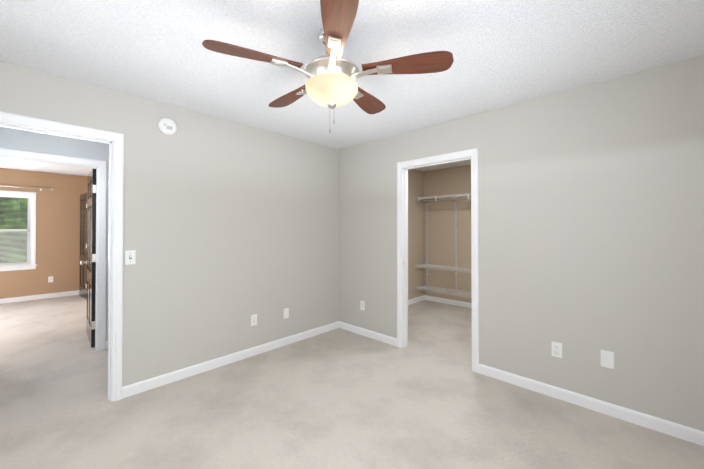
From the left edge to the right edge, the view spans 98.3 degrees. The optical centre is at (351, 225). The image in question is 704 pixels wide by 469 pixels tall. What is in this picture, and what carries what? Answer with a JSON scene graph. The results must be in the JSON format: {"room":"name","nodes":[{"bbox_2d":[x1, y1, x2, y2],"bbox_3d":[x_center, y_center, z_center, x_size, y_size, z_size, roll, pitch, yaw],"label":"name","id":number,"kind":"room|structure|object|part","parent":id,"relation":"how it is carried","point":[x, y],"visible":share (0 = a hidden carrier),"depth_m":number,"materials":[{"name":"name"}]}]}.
{"room":"empty bedroom","nodes":[
{"label":"empty bedroom","id":0,"kind":"room"},
{"bbox_2d":[0,168,87,298],"bbox_3d":[-6.886,0.178,5.008,0.150,2.440,3.935,-1,-1,44],"label":"wall","id":1,"kind":"structure","parent":0,"point":[57,232],"depth_m":5.95,"materials":[{"name":"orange paint"}]},
{"bbox_2d":[0,190,36,270],"bbox_3d":[-6.422,0.092,5.469,0.185,1.459,1.080,-1,-1,44],"label":"window","id":2,"kind":"structure","parent":1,"relation":"in","point":[15,267],"depth_m":5.76,"materials":[{"name":"white wood"}]},
{"bbox_2d":[0,194,30,265],"bbox_3d":[-6.413,0.084,5.460,0.040,1.297,0.892,-1,-1,44],"label":"window blinds","id":3,"kind":"object","parent":2,"relation":"attached to","point":[17,262],"visible":0.9,"depth_m":5.63,"materials":[{"name":"white plastic"}]},
{"bbox_2d":[0,185,53,190],"bbox_3d":[-6.352,-0.706,5.396,0.098,0.065,1.521,-1,-1,44],"label":"curtain rod","id":4,"kind":"object","parent":1,"relation":"attached to","point":[40,188],"visible":1,"depth_m":5.70,"materials":[{"name":"silver metal"}]},
{"bbox_2d":[0,290,78,303],"bbox_3d":[-6.846,1.354,4.922,0.013,0.087,3.880,-1,-1,44],"label":"baseboard","id":5,"kind":"structure","parent":1,"relation":"attached to","point":[33,297],"depth_m":5.81,"materials":[{"name":"white wood"}]},
{"bbox_2d":[0,127,108,340],"bbox_3d":[-2.452,0.167,3.790,0.055,2.440,4.900,-1,-1,44],"label":"wall","id":6,"kind":"structure","parent":0,"point":[15,139],"depth_m":3.17,"materials":[{"name":"grey paint"}]},
{"bbox_2d":[0,61,423,386],"bbox_3d":[-0.681,0.166,3.688,0.055,2.440,6.010,-1,-1,44],"label":"wall","id":7,"kind":"structure","parent":0,"point":[230,228],"depth_m":2.93,"materials":[{"name":"grey paint"}]},
{"bbox_2d":[0,111,123,401],"bbox_3d":[-2.194,0.317,2.144,0.147,2.110,0.920,-1,-1,44],"label":"door frame","id":8,"kind":"structure","parent":7,"relation":"attached to","point":[117,264],"depth_m":2.40,"materials":[{"name":"white wood"}]},
{"bbox_2d":[125,250,135,264],"bbox_3d":[-1.796,0.257,2.471,0.014,0.115,0.070,-1,-1,44],"label":"switch plate","id":9,"kind":"object","parent":7,"relation":"attached to","point":[128,261],"visible":1,"depth_m":2.47,"materials":[{"name":"white plastic"}]},
{"bbox_2d":[158,118,176,134],"bbox_3d":[-1.609,-0.868,2.661,0.037,0.148,0.148,-1,-1,44],"label":"smoke detector","id":10,"kind":"object","parent":7,"relation":"attached to","point":[167,126],"visible":0.98,"depth_m":2.65,"materials":[{"name":"white plastic"}]},
{"bbox_2d":[122,321,337,398],"bbox_3d":[-1.002,1.339,3.292,0.013,0.087,2.400,-1,-1,44],"label":"baseboard","id":11,"kind":"structure","parent":7,"relation":"attached to","point":[132,389],"depth_m":2.96,"materials":[{"name":"white wood"}]},
{"bbox_2d":[251,314,256,325],"bbox_3d":[-1.046,1.007,3.254,0.008,0.115,0.070,-1,-1,44],"label":"outlet","id":12,"kind":"object","parent":7,"relation":"attached to","point":[253,318],"visible":1,"depth_m":3.25,"materials":[{"name":"white plastic"}]},
{"bbox_2d":[284,308,288,318],"bbox_3d":[-0.767,1.020,3.548,0.005,0.115,0.070,-1,-1,44],"label":"outlet","id":13,"kind":"object","parent":7,"relation":"attached to","point":[286,312],"visible":1,"depth_m":3.55,"materials":[{"name":"white plastic"}]},
{"bbox_2d":[408,295,424,304],"bbox_3d":[0.628,1.355,4.999,0.013,0.087,2.100,-1,-1,44],"label":"baseboard","id":14,"kind":"structure","parent":7,"relation":"attached to","point":[421,298],"depth_m":5.56,"materials":[{"name":"white wood"}]},
{"bbox_2d":[0,295,703,468],"bbox_3d":[-2.212,1.414,3.411,9.500,0.060,8.700,-1,-1,44],"label":"floor","id":15,"kind":"structure","parent":0,"point":[427,397],"depth_m":2.23,"materials":[{"name":"carpet"}]},
{"bbox_2d":[0,0,703,175],"bbox_3d":[-2.212,-1.086,3.433,9.500,0.060,8.700,-1,-1,44],"label":"ceiling","id":16,"kind":"structure","parent":0,"point":[507,52],"depth_m":1.85,"materials":[{"name":"paint"}]},
{"bbox_2d":[202,0,453,132],"bbox_3d":[-0.138,-0.796,1.748,1.222,0.551,1.250,-1,-1,44],"label":"ceiling fan","id":17,"kind":"object","parent":16,"relation":"hanging from","point":[333,75],"visible":1,"depth_m":1.60,"materials":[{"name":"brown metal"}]},
{"bbox_3d":[-0.490,-0.859,1.538,0.480,0.006,0.148,0,11,-25],"label":"blade","id":18,"kind":"part","parent":17,"relation":"part of","materials":[{"name":"brown wood"}]},
{"label":"blade","id":19,"kind":"part","parent":17,"relation":"part of","materials":[{"name":"brown wood"}]},
{"bbox_3d":[-0.320,-0.835,1.622,0.219,0.042,0.060,0,11,-25],"label":"arm","id":20,"kind":"part","parent":17,"relation":"part of"},
{"bbox_3d":[-0.263,-0.832,1.881,0.060,0.042,0.219,-16,10,-42],"label":"arm","id":21,"kind":"part","parent":17,"relation":"part of"},
{"bbox_3d":[-0.114,-0.807,1.712,0.310,0.250,0.310,0,-1,44],"label":"motor","id":22,"kind":"part","parent":17,"relation":"part of","materials":[{"name":"silver metal"}]},
{"bbox_3d":[-0.092,-0.836,1.487,0.060,0.042,0.219,12,-2,-7],"label":"arm","id":23,"kind":"part","parent":17,"relation":"part of"},
{"bbox_3d":[-0.064,-0.862,1.300,0.148,0.006,0.480,12,-2,-7],"label":"blade","id":24,"kind":"part","parent":17,"relation":"part of","materials":[{"name":"brown wood"}]},
{"bbox_3d":[0.001,-0.832,1.906,0.060,0.042,0.219,-14,-7,28],"label":"arm","id":25,"kind":"part","parent":17,"relation":"part of"},
{"bbox_3d":[0.089,-0.855,2.074,0.148,0.006,0.480,-14,-7,28],"label":"blade","id":26,"kind":"part","parent":17,"relation":"part of","materials":[{"name":"brown wood"}]},
{"bbox_3d":[0.107,-0.834,1.663,0.219,0.042,0.060,0,-13,11],"label":"arm","id":27,"kind":"part","parent":17,"relation":"part of"},
{"bbox_3d":[0.294,-0.859,1.631,0.480,0.006,0.148,0,-13,11],"label":"blade","id":28,"kind":"part","parent":17,"relation":"part of","materials":[{"name":"brown wood"}]},
{"bbox_2d":[424,165,471,302],"bbox_3d":[2.227,0.179,5.027,2.410,2.440,0.055,-1,-1,44],"label":"wall","id":29,"kind":"structure","parent":0,"point":[441,214],"depth_m":5.47,"materials":[{"name":"beige paint"}]},
{"bbox_2d":[415,193,470,297],"bbox_3d":[2.095,0.320,4.888,2.279,1.755,0.326,-1,-1,44],"label":"closet shelving","id":30,"kind":"object","parent":29,"relation":"attached to","point":[455,268],"visible":0.48,"depth_m":5.36,"materials":[{"name":"white metal"}]},
{"bbox_3d":[2.007,-0.444,4.803,2.236,0.024,0.025,0,-1,44],"label":"rod","id":31,"kind":"part","parent":30,"relation":"part of","materials":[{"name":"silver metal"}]},
{"bbox_2d":[425,295,471,307],"bbox_3d":[2.204,1.355,4.992,2.300,0.087,0.013,-1,-1,44],"label":"baseboard","id":32,"kind":"structure","parent":29,"relation":"attached to","point":[441,300],"depth_m":5.44,"materials":[{"name":"white wood"}]},
{"bbox_2d":[339,55,703,430],"bbox_3d":[1.124,0.160,2.969,3.660,2.440,0.055,-1,-1,44],"label":"wall","id":33,"kind":"structure","parent":0,"point":[591,221],"depth_m":2.33,"materials":[{"name":"grey paint"}]},
{"bbox_2d":[360,301,364,310],"bbox_3d":[0.133,1.013,3.866,0.070,0.115,0.008,-1,-1,44],"label":"outlet","id":34,"kind":"object","parent":33,"relation":"attached to","point":[362,305],"visible":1,"depth_m":3.86,"materials":[{"name":"white plastic"}]},
{"bbox_2d":[338,321,396,346],"bbox_3d":[0.179,1.344,3.815,0.940,0.087,0.013,-1,-1,44],"label":"baseboard","id":35,"kind":"structure","parent":33,"relation":"attached to","point":[361,331],"depth_m":3.78,"materials":[{"name":"white wood"}]},
{"bbox_2d":[397,148,478,372],"bbox_3d":[0.896,0.327,3.224,0.925,2.110,0.147,-1,-1,44],"label":"door frame","id":36,"kind":"structure","parent":33,"relation":"attached to","point":[473,153],"depth_m":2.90,"materials":[{"name":"white wood"}]},
{"bbox_2d":[552,341,561,357],"bbox_3d":[1.634,0.990,2.431,0.070,0.115,0.008,-1,-1,44],"label":"outlet","id":37,"kind":"object","parent":33,"relation":"attached to","point":[558,346],"visible":0.85,"depth_m":2.43,"materials":[{"name":"white plastic"}]},
{"bbox_2d":[479,364,703,445],"bbox_3d":[1.772,1.330,2.293,1.615,0.087,0.013,-1,-1,44],"label":"baseboard","id":38,"kind":"structure","parent":33,"relation":"attached to","point":[683,432],"depth_m":2.23,"materials":[{"name":"white wood"}]},
{"bbox_2d":[601,350,613,368],"bbox_3d":[1.859,0.973,2.218,0.075,0.120,0.005,-1,-1,44],"label":"wall plate","id":39,"kind":"object","parent":33,"relation":"attached to","point":[606,359],"visible":1,"depth_m":2.21,"materials":[{"name":"white plastic"}]},
{"bbox_3d":[-4.000,0.153,2.250,0.055,2.440,3.935,-1,-1,44],"label":"wall","id":40,"kind":"structure","parent":0,"visible":0},
{"bbox_2d":[0,148,106,350],"bbox_3d":[-3.115,0.326,3.134,0.147,2.110,0.902,-1,-1,44],"label":"door frame","id":41,"kind":"structure","parent":40,"relation":"attached to","point":[101,164],"depth_m":3.38,"materials":[{"name":"white wood"}]},
{"bbox_2d":[80,169,95,347],"bbox_3d":[-3.157,0.365,3.705,0.796,2.021,0.171,-1,-1,44],"label":"entry door","id":42,"kind":"structure","parent":40,"relation":"in","point":[90,262],"depth_m":3.48,"materials":[{"name":"black wood"}]},
{"label":"outside","id":43,"kind":"structure","parent":0,"visible":0},
{"bbox_2d":[0,197,27,262],"bbox_3d":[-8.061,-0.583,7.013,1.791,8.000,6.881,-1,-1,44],"label":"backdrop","id":44,"kind":"structure","parent":43,"point":[16,210],"depth_m":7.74,"materials":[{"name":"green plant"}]},
{"bbox_3d":[-4.119,0.179,5.048,4.095,2.440,0.055,-1,-1,44],"label":"wall","id":45,"kind":"structure","parent":0,"visible":0},
{"bbox_2d":[79,193,86,298],"bbox_3d":[-5.218,0.386,5.937,0.631,2.021,0.046,0,-1,40],"label":"door","id":46,"kind":"structure","parent":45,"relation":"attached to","point":[83,252],"depth_m":5.92,"materials":[{"name":"black wood"}]}
]}

